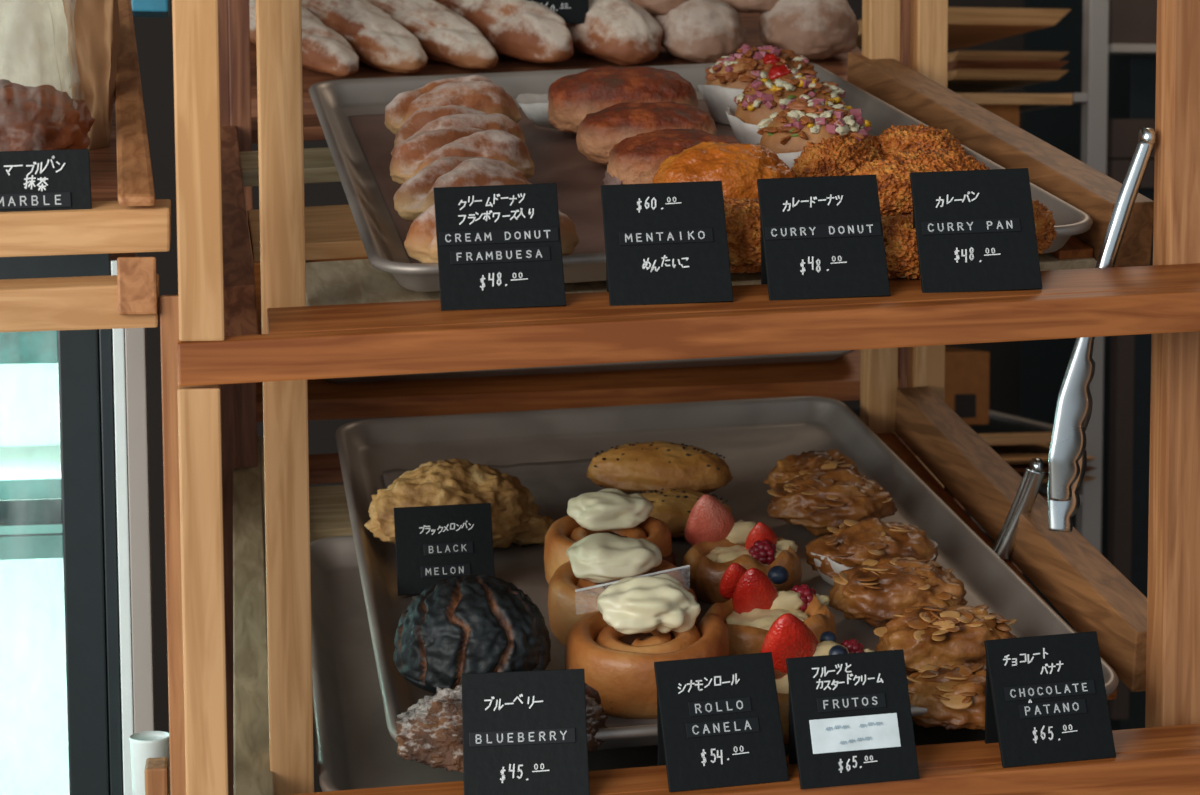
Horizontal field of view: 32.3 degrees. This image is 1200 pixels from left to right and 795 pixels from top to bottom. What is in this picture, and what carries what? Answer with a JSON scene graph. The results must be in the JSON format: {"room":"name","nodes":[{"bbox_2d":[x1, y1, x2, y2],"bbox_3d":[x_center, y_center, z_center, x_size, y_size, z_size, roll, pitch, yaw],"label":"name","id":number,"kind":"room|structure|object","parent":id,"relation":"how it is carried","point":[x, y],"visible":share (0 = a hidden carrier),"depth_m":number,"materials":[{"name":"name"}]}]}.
{"room":"food shop","nodes":[
{"label":"food shop","id":0,"kind":"room"},
{"bbox_2d":[114,0,1023,794],"bbox_3d":[-0.413,-0.564,4.518,6.000,3.000,0.100,-1,5,-10],"label":"wall","id":1,"kind":"structure","parent":0,"point":[154,35],"depth_m":4.43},
{"bbox_3d":[0.214,1.231,1.207,6.000,0.050,7.100,-1,5,-10],"label":"floor","id":2,"kind":"structure","parent":0,"visible":0},
{"bbox_2d":[0,253,136,794],"bbox_3d":[-0.658,0.514,1.816,0.500,1.289,0.484,-1,5,-10],"label":"cooler","id":3,"kind":"object","parent":2,"relation":"on","point":[61,703],"visible":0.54,"depth_m":1.60,"materials":[{"name":"white metal"}]},
{"bbox_2d":[0,522,61,535],"bbox_3d":[-0.661,0.098,1.787,0.440,0.006,0.425,-1,5,-10],"label":"shelf","id":4,"kind":"object","parent":3,"relation":"attached to","point":[6,528],"depth_m":1.61,"materials":[{"name":"teal glass"}]},
{"bbox_2d":[0,445,61,499],"bbox_3d":[-0.661,0.070,1.785,0.440,0.006,0.425,-1,5,-10],"label":"shelf","id":5,"kind":"object","parent":3,"relation":"attached to","point":[16,461],"depth_m":1.81,"materials":[{"name":"teal glass"}]},
{"bbox_2d":[131,0,169,16],"bbox_3d":[-0.413,-0.400,1.835,0.057,0.120,0.050,-1,5,-10],"label":"packet","id":6,"kind":"object","parent":3,"relation":"on","point":[140,8],"visible":0.46,"depth_m":1.82,"materials":[{"name":"blue plastic"}]},
{"bbox_2d":[0,0,185,794],"bbox_3d":[-0.385,0.313,1.431,0.213,1.750,0.525,-1,5,-10],"label":"rack","id":7,"kind":"object","parent":2,"relation":"on","point":[125,215],"visible":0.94,"depth_m":1.16,"materials":[{"name":"beige wood"}]},
{"bbox_2d":[0,0,72,98],"bbox_3d":[-0.398,-0.236,1.372,0.120,0.126,0.068,-1,5,-10],"label":"paper bag","id":8,"kind":"object","parent":7,"relation":"on","point":[33,33],"visible":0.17,"depth_m":1.35,"materials":[{"name":"beige paper"}]},
{"bbox_2d":[0,149,91,211],"bbox_3d":[-0.319,-0.120,1.153,0.068,0.034,0.007,-3,5,-10],"label":"price card","id":9,"kind":"object","parent":7,"relation":"on","point":[33,180],"visible":1,"depth_m":1.15,"materials":[{"name":"black paper"}]},
{"bbox_2d":[62,0,119,149],"bbox_3d":[-0.327,-0.224,1.332,0.036,0.133,0.055,-1,5,-10],"label":"wooden post","id":10,"kind":"object","parent":7,"relation":"on","point":[93,25],"visible":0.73,"depth_m":1.31,"materials":[{"name":"brown wood"}]},
{"bbox_3d":[-0.363,-0.236,1.217,0.110,0.214,0.126,-1,20,-10],"label":"plastic bag","id":11,"kind":"object","parent":7,"relation":"on","visible":0},
{"bbox_2d":[0,79,94,150],"bbox_3d":[-0.357,-0.163,1.242,0.101,0.059,0.092,-1,5,-4],"label":"loaf","id":12,"kind":"object","parent":11,"relation":"in","point":[43,117],"visible":0.73,"depth_m":1.22,"materials":[{"name":"brown food"}]},
{"bbox_2d":[111,260,154,794],"bbox_3d":[-0.353,0.534,1.612,0.024,1.279,0.025,-1,5,-10],"label":"door frame","id":13,"kind":"structure","parent":2,"relation":"on","point":[129,344],"depth_m":1.57,"materials":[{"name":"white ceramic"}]},
{"bbox_2d":[144,757,168,794],"bbox_3d":[-0.284,0.714,1.377,0.014,0.958,0.030,-1,5,-10],"label":"wooden block","id":14,"kind":"object","parent":2,"relation":"on","point":[156,772],"visible":1,"depth_m":1.32,"materials":[{"name":"brown wood"}]},
{"bbox_2d":[197,0,909,446],"bbox_3d":[-0.066,0.170,2.239,0.728,1.900,0.420,-1,5,-10],"label":"shelf","id":15,"kind":"object","parent":2,"relation":"on","point":[838,379],"visible":0.02,"depth_m":2.04,"materials":[{"name":"brown wood"}]},
{"bbox_2d":[249,0,358,76],"bbox_3d":[-0.327,-0.372,2.073,0.065,0.117,0.283,-4,6,-40],"label":"baguette","id":16,"kind":"object","parent":15,"relation":"on","point":[324,50],"visible":0.49,"depth_m":1.98,"materials":[{"name":"brown food"}]},
{"bbox_2d":[301,0,427,72],"bbox_3d":[-0.268,-0.379,2.088,0.069,0.118,0.293,-4,6,-40],"label":"baguette","id":17,"kind":"object","parent":15,"relation":"on","point":[380,42],"visible":0.76,"depth_m":2.01,"materials":[{"name":"brown food"}]},
{"bbox_2d":[366,0,497,68],"bbox_3d":[-0.194,-0.384,2.096,0.064,0.118,0.285,-4,6,-37],"label":"baguette","id":18,"kind":"object","parent":15,"relation":"on","point":[445,36],"visible":0.74,"depth_m":2.02,"materials":[{"name":"brown food"}]},
{"bbox_2d":[434,0,573,62],"bbox_3d":[-0.113,-0.395,2.107,0.083,0.124,0.273,-4,6,-35],"label":"baguette","id":19,"kind":"object","parent":15,"relation":"on","point":[526,30],"visible":0.8,"depth_m":2.02,"materials":[{"name":"brown food"}]},
{"bbox_2d":[306,260,854,382],"bbox_3d":[-0.041,-0.120,2.203,0.565,0.181,0.370,-1,5,-10],"label":"wooden board","id":20,"kind":"object","parent":15,"relation":"on","point":[825,355],"visible":0.16,"depth_m":2.04,"materials":[{"name":"brown wood"}]},
{"bbox_2d":[566,0,662,65],"bbox_3d":[0.009,-0.370,2.072,0.088,0.082,0.142,-3,5,-27],"label":"round loaf","id":21,"kind":"object","parent":15,"relation":"on","point":[621,32],"visible":0.82,"depth_m":2.03,"materials":[{"name":"food"}]},
{"bbox_2d":[528,0,588,23],"bbox_3d":[-0.045,-0.399,2.044,0.067,0.060,0.019,-1,5,-10],"label":"price card","id":22,"kind":"object","parent":21,"relation":"on","point":[571,11],"visible":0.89,"depth_m":2.04,"materials":[{"name":"black paper"}]},
{"bbox_2d":[654,0,746,63],"bbox_3d":[0.099,-0.368,2.072,0.097,0.072,0.098,1,5,15],"label":"round loaf","id":23,"kind":"object","parent":15,"relation":"on","point":[701,31],"visible":0.84,"depth_m":2.03,"materials":[{"name":"beige food"}]},
{"bbox_2d":[631,0,688,16],"bbox_3d":[0.061,-0.418,2.091,0.096,0.070,0.095,3,6,36],"label":"round loaf","id":24,"kind":"object","parent":23,"relation":"on","point":[654,7],"visible":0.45,"depth_m":2.05,"materials":[{"name":"beige food"}]},
{"bbox_2d":[759,0,858,59],"bbox_3d":[0.210,-0.379,2.089,0.102,0.079,0.102,2,5,24],"label":"round loaf","id":25,"kind":"object","parent":15,"relation":"on","point":[813,29],"visible":0.91,"depth_m":2.05,"materials":[{"name":"beige food"}]},
{"bbox_2d":[721,0,778,12],"bbox_3d":[0.162,-0.428,2.109,0.103,0.078,0.099,2,5,27],"label":"round loaf","id":26,"kind":"object","parent":25,"relation":"on","point":[741,6],"visible":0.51,"depth_m":2.07,"materials":[{"name":"beige food"}]},
{"bbox_2d":[172,0,1199,794],"bbox_3d":[0.039,0.198,1.586,0.692,1.950,0.798,-1,5,-10],"label":"display rack","id":27,"kind":"object","parent":2,"relation":"on","point":[247,630],"visible":0.68,"depth_m":1.23,"materials":[{"name":"orange wood"}]},
{"bbox_2d":[434,183,565,310],"bbox_3d":[-0.058,-0.087,1.195,0.074,0.073,0.038,-1,5,-7],"label":"price card","id":28,"kind":"object","parent":27,"relation":"on","point":[499,246],"visible":1,"depth_m":1.19,"materials":[{"name":"black paper"}]},
{"bbox_2d":[461,669,589,794],"bbox_3d":[-0.043,0.194,1.193,0.074,0.072,0.041,0,5,-1],"label":"price card","id":29,"kind":"object","parent":27,"relation":"on","point":[525,732],"visible":1,"depth_m":1.19,"materials":[{"name":"black paper"}]},
{"bbox_2d":[310,535,984,791],"bbox_3d":[0.018,0.170,1.446,0.442,0.121,0.444,-1,5,-10],"label":"sheet pan","id":30,"kind":"object","parent":27,"relation":"on","point":[356,749],"visible":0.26,"depth_m":1.36,"materials":[{"name":"silver metal"}]},
{"bbox_2d":[395,684,607,772],"bbox_3d":[-0.058,0.194,1.234,0.128,0.047,0.080,-1,5,-6],"label":"bun","id":31,"kind":"object","parent":30,"relation":"on","point":[430,732],"visible":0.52,"depth_m":1.21,"materials":[{"name":"brown food"}]},
{"bbox_2d":[601,181,732,305],"bbox_3d":[0.038,-0.090,1.205,0.074,0.073,0.040,-1,5,-5],"label":"price card","id":32,"kind":"object","parent":27,"relation":"on","point":[666,243],"visible":0.99,"depth_m":1.20,"materials":[{"name":"black paper"}]},
{"bbox_2d":[309,62,1092,291],"bbox_3d":[0.030,-0.186,1.564,0.461,0.191,0.648,-1,5,-11],"label":"sheet pan","id":33,"kind":"object","parent":27,"relation":"on","point":[333,101],"visible":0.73,"depth_m":1.61,"materials":[{"name":"silver metal"}]},
{"bbox_2d":[404,204,578,262],"bbox_3d":[-0.066,-0.100,1.250,0.106,0.050,0.073,-1,5,-8],"label":"donut","id":34,"kind":"object","parent":33,"relation":"in","point":[420,244],"visible":0.27,"depth_m":1.23,"materials":[{"name":"beige food"}]},
{"bbox_2d":[348,99,735,262],"bbox_3d":[0.034,-0.169,1.552,0.400,0.152,0.549,-1,5,-11],"label":"paper","id":35,"kind":"object","parent":33,"relation":"on","point":[555,155],"visible":0.14,"depth_m":1.56,"materials":[{"name":"paper"}]},
{"bbox_2d":[384,75,521,134],"bbox_3d":[-0.115,-0.225,1.619,0.108,0.056,0.078,-2,5,-20],"label":"donut","id":36,"kind":"object","parent":35,"relation":"on","point":[477,92],"visible":0.54,"depth_m":1.59,"materials":[{"name":"brown food"}]},
{"bbox_2d":[391,105,524,154],"bbox_3d":[-0.104,-0.191,1.530,0.097,0.050,0.074,-3,5,-27],"label":"donut","id":37,"kind":"object","parent":35,"relation":"on","point":[455,117],"visible":0.33,"depth_m":1.51,"materials":[{"name":"brown food"}]},
{"bbox_2d":[390,127,534,184],"bbox_3d":[-0.096,-0.165,1.449,0.101,0.049,0.072,-2,5,-16],"label":"donut","id":38,"kind":"object","parent":35,"relation":"on","point":[411,155],"visible":0.55,"depth_m":1.43,"materials":[{"name":"brown food"}]},
{"bbox_2d":[393,156,531,221],"bbox_3d":[-0.087,-0.135,1.361,0.095,0.049,0.072,-2,5,-23],"label":"donut","id":39,"kind":"object","parent":35,"relation":"on","point":[414,196],"visible":0.53,"depth_m":1.34,"materials":[{"name":"brown food"}]},
{"bbox_2d":[516,93,555,128],"bbox_3d":[0.000,-0.241,1.723,0.140,0.039,0.074,0,5,1],"label":"paper liner","id":40,"kind":"object","parent":35,"relation":"on","point":[535,106],"visible":0.24,"depth_m":1.71,"materials":[{"name":"white paper"}]},
{"bbox_2d":[548,66,698,133],"bbox_3d":[0.019,-0.238,1.673,0.122,0.059,0.077,0,5,0],"label":"roll","id":41,"kind":"object","parent":35,"relation":"on","point":[572,97],"visible":0.59,"depth_m":1.64,"materials":[{"name":"brown food"}]},
{"bbox_2d":[576,101,716,164],"bbox_3d":[0.035,-0.198,1.566,0.107,0.052,0.069,0,5,0],"label":"roll","id":42,"kind":"object","parent":35,"relation":"on","point":[598,132],"visible":0.56,"depth_m":1.54,"materials":[{"name":"brown food"}]},
{"bbox_2d":[602,129,740,184],"bbox_3d":[0.055,-0.165,1.462,0.109,0.051,0.067,-1,5,-4],"label":"roll","id":43,"kind":"object","parent":35,"relation":"on","point":[637,159],"visible":0.41,"depth_m":1.44,"materials":[{"name":"brown food"}]},
{"bbox_2d":[652,141,794,199],"bbox_3d":[0.084,-0.146,1.401,0.101,0.055,0.074,-2,5,-22],"label":"bun","id":44,"kind":"object","parent":35,"relation":"on","point":[738,166],"visible":0.46,"depth_m":1.38,"materials":[{"name":"orange food"}]},
{"bbox_2d":[697,44,820,124],"bbox_3d":[0.132,-0.260,1.726,0.103,0.070,0.075,1,5,15],"label":"bun","id":45,"kind":"object","parent":35,"relation":"on","point":[728,78],"visible":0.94,"depth_m":1.71,"materials":[{"name":"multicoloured food"}]},
{"bbox_2d":[697,81,820,124],"bbox_3d":[0.133,-0.248,1.728,0.105,0.034,0.076,0,19,3],"label":"paper cup","id":46,"kind":"object","parent":45,"relation":"on","point":[717,95],"depth_m":1.71,"materials":[{"name":"white paper"}]},
{"bbox_2d":[726,64,845,143],"bbox_3d":[0.148,-0.221,1.604,0.100,0.073,0.072,1,5,10],"label":"doughnut","id":47,"kind":"object","parent":35,"relation":"on","point":[763,97],"visible":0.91,"depth_m":1.58,"materials":[{"name":"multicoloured food"}]},
{"bbox_2d":[726,105,761,143],"bbox_3d":[0.148,-0.207,1.608,0.100,0.034,0.073,0,19,3],"label":"paper cup","id":48,"kind":"object","parent":47,"relation":"on","point":[744,120],"depth_m":1.59,"materials":[{"name":"white paper"}]},
{"bbox_2d":[756,98,877,168],"bbox_3d":[0.154,-0.181,1.488,0.093,0.068,0.067,0,5,0],"label":"pastry","id":49,"kind":"object","parent":35,"relation":"on","point":[786,132],"visible":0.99,"depth_m":1.47,"materials":[{"name":"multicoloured food"}]},
{"bbox_2d":[756,140,877,168],"bbox_3d":[0.154,-0.169,1.493,0.094,0.034,0.068,0,19,3],"label":"paper cup","id":50,"kind":"object","parent":35,"relation":"on","point":[787,151],"depth_m":1.47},
{"bbox_2d":[791,134,885,176],"bbox_3d":[0.172,-0.167,1.472,0.088,0.044,0.052,-2,5,-24],"label":"bun","id":51,"kind":"object","parent":35,"relation":"on","point":[835,156],"visible":0.56,"depth_m":1.45,"materials":[{"name":"brown food"}]},
{"bbox_2d":[851,148,988,216],"bbox_3d":[0.213,-0.141,1.383,0.115,0.051,0.054,-2,5,-20],"label":"bun","id":52,"kind":"object","parent":35,"relation":"on","point":[892,173],"visible":0.43,"depth_m":1.36,"materials":[{"name":"brown food"}]},
{"bbox_2d":[876,124,966,158],"bbox_3d":[0.227,-0.176,1.497,0.078,0.043,0.048,0,5,5],"label":"bun","id":53,"kind":"object","parent":35,"relation":"on","point":[892,140],"visible":0.31,"depth_m":1.48,"materials":[{"name":"brown food"}]},
{"bbox_2d":[723,196,760,272],"bbox_3d":[0.082,-0.100,1.266,0.096,0.049,0.067,-1,5,-5],"label":"bun","id":54,"kind":"object","parent":33,"relation":"on","point":[742,216],"visible":0.23,"depth_m":1.24,"materials":[{"name":"brown food"}]},
{"bbox_2d":[881,213,920,278],"bbox_3d":[0.185,-0.092,1.256,0.078,0.040,0.055,-2,5,-21],"label":"bun","id":55,"kind":"object","parent":33,"relation":"on","point":[900,242],"visible":0.3,"depth_m":1.23,"materials":[{"name":"brown food"}]},
{"bbox_2d":[654,652,788,791],"bbox_3d":[0.070,0.189,1.211,0.074,0.074,0.038,-1,5,-12],"label":"price card","id":56,"kind":"object","parent":27,"relation":"on","point":[719,725],"visible":1,"depth_m":1.21,"materials":[{"name":"black paper"}]},
{"bbox_2d":[335,396,1118,749],"bbox_3d":[0.049,0.109,1.559,0.462,0.164,0.650,-1,5,-10],"label":"sheet pan","id":57,"kind":"object","parent":27,"relation":"on","point":[752,435],"visible":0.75,"depth_m":1.78,"materials":[{"name":"silver metal"}]},
{"bbox_2d":[382,459,712,727],"bbox_3d":[-0.018,0.130,1.525,0.245,0.115,0.516,-1,5,-10],"label":"paper","id":58,"kind":"object","parent":57,"relation":"in","point":[553,484],"visible":0.1,"depth_m":1.58,"materials":[{"name":"grey paper"}]},
{"bbox_2d":[394,503,494,595],"bbox_3d":[-0.112,0.109,1.493,0.070,0.062,0.024,-3,5,-7],"label":"price card","id":59,"kind":"object","parent":58,"relation":"on","point":[433,544],"visible":0.92,"depth_m":1.49,"materials":[{"name":"black paper"}]},
{"bbox_2d":[364,458,538,547],"bbox_3d":[-0.114,0.082,1.580,0.122,0.068,0.110,1,5,17],"label":"bread","id":60,"kind":"object","parent":58,"relation":"on","point":[455,481],"visible":0.67,"depth_m":1.56,"materials":[{"name":"beige food"}]},
{"bbox_2d":[393,574,550,693],"bbox_3d":[-0.081,0.148,1.309,0.100,0.071,0.095,0,5,-1],"label":"bread","id":61,"kind":"object","parent":58,"relation":"on","point":[465,624],"visible":0.83,"depth_m":1.28,"materials":[{"name":"black food"}]},
{"bbox_2d":[512,511,554,545],"bbox_3d":[-0.054,0.100,1.586,0.051,0.028,0.033,-1,5,-3],"label":"crust","id":62,"kind":"object","parent":58,"relation":"on","point":[539,525],"visible":0.53,"depth_m":1.57,"materials":[{"name":"brown food"}]},
{"bbox_2d":[544,488,676,583],"bbox_3d":[0.008,0.107,1.503,0.101,0.077,0.095,-3,6,-33],"label":"cinnamon roll","id":63,"kind":"object","parent":58,"relation":"on","point":[608,510],"visible":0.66,"depth_m":1.50,"materials":[{"name":"food"}]},
{"bbox_2d":[548,533,697,646],"bbox_3d":[0.015,0.133,1.413,0.102,0.078,0.108,-1,5,-13],"label":"cinnamon roll","id":64,"kind":"object","parent":58,"relation":"on","point":[597,558],"visible":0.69,"depth_m":1.40,"materials":[{"name":"white food"}]},
{"bbox_2d":[565,565,729,718],"bbox_3d":[0.030,0.155,1.324,0.106,0.085,0.103,0,5,0],"label":"cinnamon roll","id":65,"kind":"object","parent":58,"relation":"on","point":[639,622],"depth_m":1.30,"materials":[{"name":"brown food"}]},
{"bbox_2d":[586,441,732,493],"bbox_3d":[0.048,0.058,1.679,0.120,0.044,0.058,0,5,5],"label":"bun","id":66,"kind":"object","parent":58,"relation":"on","point":[654,465],"visible":0.9,"depth_m":1.66,"materials":[{"name":"brown food"}]},
{"bbox_2d":[632,487,731,538],"bbox_3d":[0.053,0.090,1.608,0.100,0.038,0.066,0,5,6],"label":"loaf","id":67,"kind":"object","parent":58,"relation":"on","point":[673,506],"visible":0.3,"depth_m":1.59,"materials":[{"name":"brown food"}]},
{"bbox_2d":[681,494,801,603],"bbox_3d":[0.102,0.108,1.494,0.087,0.075,0.079,0,5,4],"label":"fruit pastry","id":68,"kind":"object","parent":58,"relation":"on","point":[717,541],"visible":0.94,"depth_m":1.49,"materials":[{"name":"brown food"}]},
{"bbox_2d":[704,563,836,654],"bbox_3d":[0.112,0.145,1.389,0.090,0.066,0.091,-1,5,-4],"label":"fruit pastry","id":69,"kind":"object","parent":58,"relation":"on","point":[754,603],"visible":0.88,"depth_m":1.38,"materials":[{"name":"food"}]},
{"bbox_2d":[763,449,860,488],"bbox_3d":[0.174,0.062,1.688,0.082,0.038,0.058,-1,5,-3],"label":"bread","id":70,"kind":"object","parent":57,"relation":"in","point":[790,467],"visible":0.56,"depth_m":1.68,"materials":[{"name":"brown food"}]},
{"bbox_2d":[760,613,873,744],"bbox_3d":[0.136,0.171,1.286,0.100,0.074,0.078,-2,5,-20],"label":"fruit pastry","id":71,"kind":"object","parent":57,"relation":"in","point":[788,636],"visible":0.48,"depth_m":1.29,"materials":[{"name":"red food"}]},
{"bbox_2d":[767,468,897,536],"bbox_3d":[0.181,0.081,1.614,0.101,0.051,0.067,1,5,10],"label":"bread","id":72,"kind":"object","parent":57,"relation":"in","point":[816,501],"visible":0.93,"depth_m":1.60,"materials":[{"name":"brown food"}]},
{"bbox_2d":[805,518,937,584],"bbox_3d":[0.199,0.113,1.512,0.097,0.051,0.072,0,5,6],"label":"bread","id":73,"kind":"object","parent":57,"relation":"in","point":[854,542],"visible":0.8,"depth_m":1.50,"materials":[{"name":"brown food"}]},
{"bbox_2d":[805,540,937,584],"bbox_3d":[0.199,0.120,1.515,0.097,0.026,0.071,-1,17,-4],"label":"paper cup","id":74,"kind":"object","parent":73,"relation":"on","point":[829,558],"depth_m":1.49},
{"bbox_2d":[829,557,967,627],"bbox_3d":[0.208,0.134,1.439,0.097,0.046,0.061,0,5,2],"label":"pastry","id":75,"kind":"object","parent":57,"relation":"in","point":[873,591],"visible":0.93,"depth_m":1.42,"materials":[{"name":"brown food"}]},
{"bbox_2d":[874,602,1016,671],"bbox_3d":[0.228,0.159,1.360,0.101,0.044,0.061,-2,5,-21],"label":"bread","id":76,"kind":"object","parent":57,"relation":"in","point":[927,633],"visible":0.79,"depth_m":1.34,"materials":[{"name":"brown food"}]},
{"bbox_2d":[907,662,985,730],"bbox_3d":[0.224,0.185,1.282,0.080,0.038,0.058,-2,5,-20],"label":"bread","id":77,"kind":"object","parent":57,"relation":"in","point":[953,697],"visible":0.62,"depth_m":1.26,"materials":[{"name":"brown food"}]},
{"bbox_2d":[757,174,889,300],"bbox_3d":[0.130,-0.094,1.215,0.074,0.074,0.037,-1,5,-6],"label":"price card","id":78,"kind":"object","parent":27,"relation":"on","point":[822,237],"visible":1,"depth_m":1.21,"materials":[{"name":"black paper"}]},
{"bbox_2d":[786,649,919,788],"bbox_3d":[0.147,0.187,1.213,0.074,0.075,0.034,-1,5,-10],"label":"price card","id":79,"kind":"object","parent":27,"relation":"on","point":[850,716],"visible":1,"depth_m":1.21,"materials":[{"name":"black paper"}]},
{"bbox_2d":[910,168,1041,292],"bbox_3d":[0.222,-0.099,1.229,0.074,0.074,0.036,-1,5,-4],"label":"price card","id":80,"kind":"object","parent":27,"relation":"on","point":[975,229],"visible":1,"depth_m":1.22,"materials":[{"name":"black paper"}]},
{"bbox_2d":[910,200,1056,253],"bbox_3d":[0.235,-0.105,1.280,0.100,0.048,0.064,-1,5,-8],"label":"bun","id":81,"kind":"object","parent":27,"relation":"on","point":[1046,232],"visible":0.13,"depth_m":1.26,"materials":[{"name":"brown food"}]},
{"bbox_2d":[992,458,1045,559],"bbox_3d":[0.313,0.083,1.549,0.019,0.080,0.049,-4,6,-38],"label":"tongs","id":82,"kind":"object","parent":27,"relation":"on","point":[1032,479],"visible":0.96,"depth_m":1.54,"materials":[{"name":"silver metal"}]},
{"bbox_2d":[984,631,1115,767],"bbox_3d":[0.268,0.180,1.242,0.074,0.075,0.035,-1,5,-11],"label":"price card","id":83,"kind":"object","parent":27,"relation":"on","point":[1046,702],"visible":1,"depth_m":1.24,"materials":[{"name":"black paper"}]},
{"bbox_2d":[1047,128,1154,531],"bbox_3d":[0.314,-0.040,1.297,0.063,0.255,0.030,1,5,12],"label":"tongs","id":84,"kind":"object","parent":27,"relation":"hanging from","point":[1067,458],"visible":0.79,"depth_m":1.30,"materials":[{"name":"silver metal"}]},
{"bbox_2d":[851,0,1108,632],"bbox_3d":[0.615,0.090,3.189,0.550,1.900,0.526,-1,5,-10],"label":"rack","id":85,"kind":"object","parent":2,"relation":"on","point":[1002,429],"visible":0.16,"depth_m":2.91,"materials":[{"name":"silver metal"}]},
{"bbox_2d":[856,7,1070,48],"bbox_3d":[0.494,-0.542,3.053,0.248,0.021,0.419,-1,5,-10],"label":"wooden tray","id":86,"kind":"object","parent":85,"relation":"on","point":[967,27],"visible":0.49,"depth_m":2.88,"materials":[{"name":"beige wood"}]},
{"bbox_2d":[945,345,989,424],"bbox_3d":[0.492,-0.020,3.027,0.088,0.103,0.202,-1,5,-10],"label":"cardboard box","id":87,"kind":"object","parent":85,"relation":"on","point":[966,370],"visible":0.34,"depth_m":2.93,"materials":[{"name":"brown cardboard"}]},
{"bbox_2d":[979,105,1019,126],"bbox_3d":[0.535,-0.394,3.001,0.076,0.050,0.200,-1,5,-10],"label":"cardboard box","id":88,"kind":"object","parent":85,"relation":"on","point":[1010,113],"visible":0.14,"depth_m":2.90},
{"bbox_2d":[947,69,1068,92],"bbox_3d":[0.535,-0.464,3.066,0.163,0.012,0.419,-1,5,-10],"label":"wooden tray","id":89,"kind":"object","parent":85,"relation":"on","point":[958,80],"visible":0.6,"depth_m":2.88,"materials":[{"name":"beige wood"}]},
{"bbox_2d":[948,60,1068,70],"bbox_3d":[0.535,-0.476,3.065,0.162,0.012,0.419,-1,5,-10],"label":"wooden tray","id":90,"kind":"object","parent":89,"relation":"on","point":[958,64],"visible":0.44,"depth_m":2.87,"materials":[{"name":"brown wood"}]},
{"bbox_2d":[948,51,1068,61],"bbox_3d":[0.535,-0.488,3.064,0.162,0.012,0.419,-1,5,-10],"label":"wooden tray","id":91,"kind":"object","parent":90,"relation":"on","point":[958,55],"visible":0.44,"depth_m":2.87,"materials":[{"name":"beige wood"}]},
{"bbox_2d":[1019,473,1095,482],"bbox_3d":[0.591,0.102,3.101,0.144,0.007,0.419,-1,5,-10],"label":"wooden tray","id":92,"kind":"object","parent":85,"relation":"on","point":[1086,478],"visible":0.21,"depth_m":2.91,"materials":[{"name":"beige wood"}]},
{"bbox_2d":[1009,463,1095,473],"bbox_3d":[0.591,0.088,3.100,0.144,0.008,0.419,-1,5,-10],"label":"wooden tray","id":93,"kind":"object","parent":92,"relation":"on","point":[1019,468],"visible":0.21,"depth_m":2.92,"materials":[{"name":"brown wood"}]},
{"bbox_2d":[989,444,1095,463],"bbox_3d":[0.590,0.074,3.099,0.144,0.008,0.419,-1,5,-10],"label":"wooden tray","id":94,"kind":"object","parent":93,"relation":"on","point":[1012,454],"visible":0.24,"depth_m":2.98,"materials":[{"name":"beige wood"}]},
{"bbox_2d":[1020,0,1156,729],"bbox_3d":[1.047,0.497,3.954,0.427,2.859,0.550,-1,5,-10],"label":"tall cabinet","id":95,"kind":"object","parent":2,"relation":"on","point":[1132,23],"visible":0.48,"depth_m":3.68,"materials":[{"name":"brown wood"}]},
{"bbox_3d":[-0.300,0.763,1.434,0.060,0.852,0.060,-1,5,-10],"label":"stand","id":96,"kind":"object","parent":2,"relation":"on","visible":0},
{"bbox_2d":[129,731,169,794],"bbox_3d":[-0.302,0.282,1.395,0.028,0.111,0.028,-1,5,-10],"label":"paper cup","id":97,"kind":"object","parent":96,"relation":"on","point":[144,745],"visible":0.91,"depth_m":1.38,"materials":[{"name":"white paper"}]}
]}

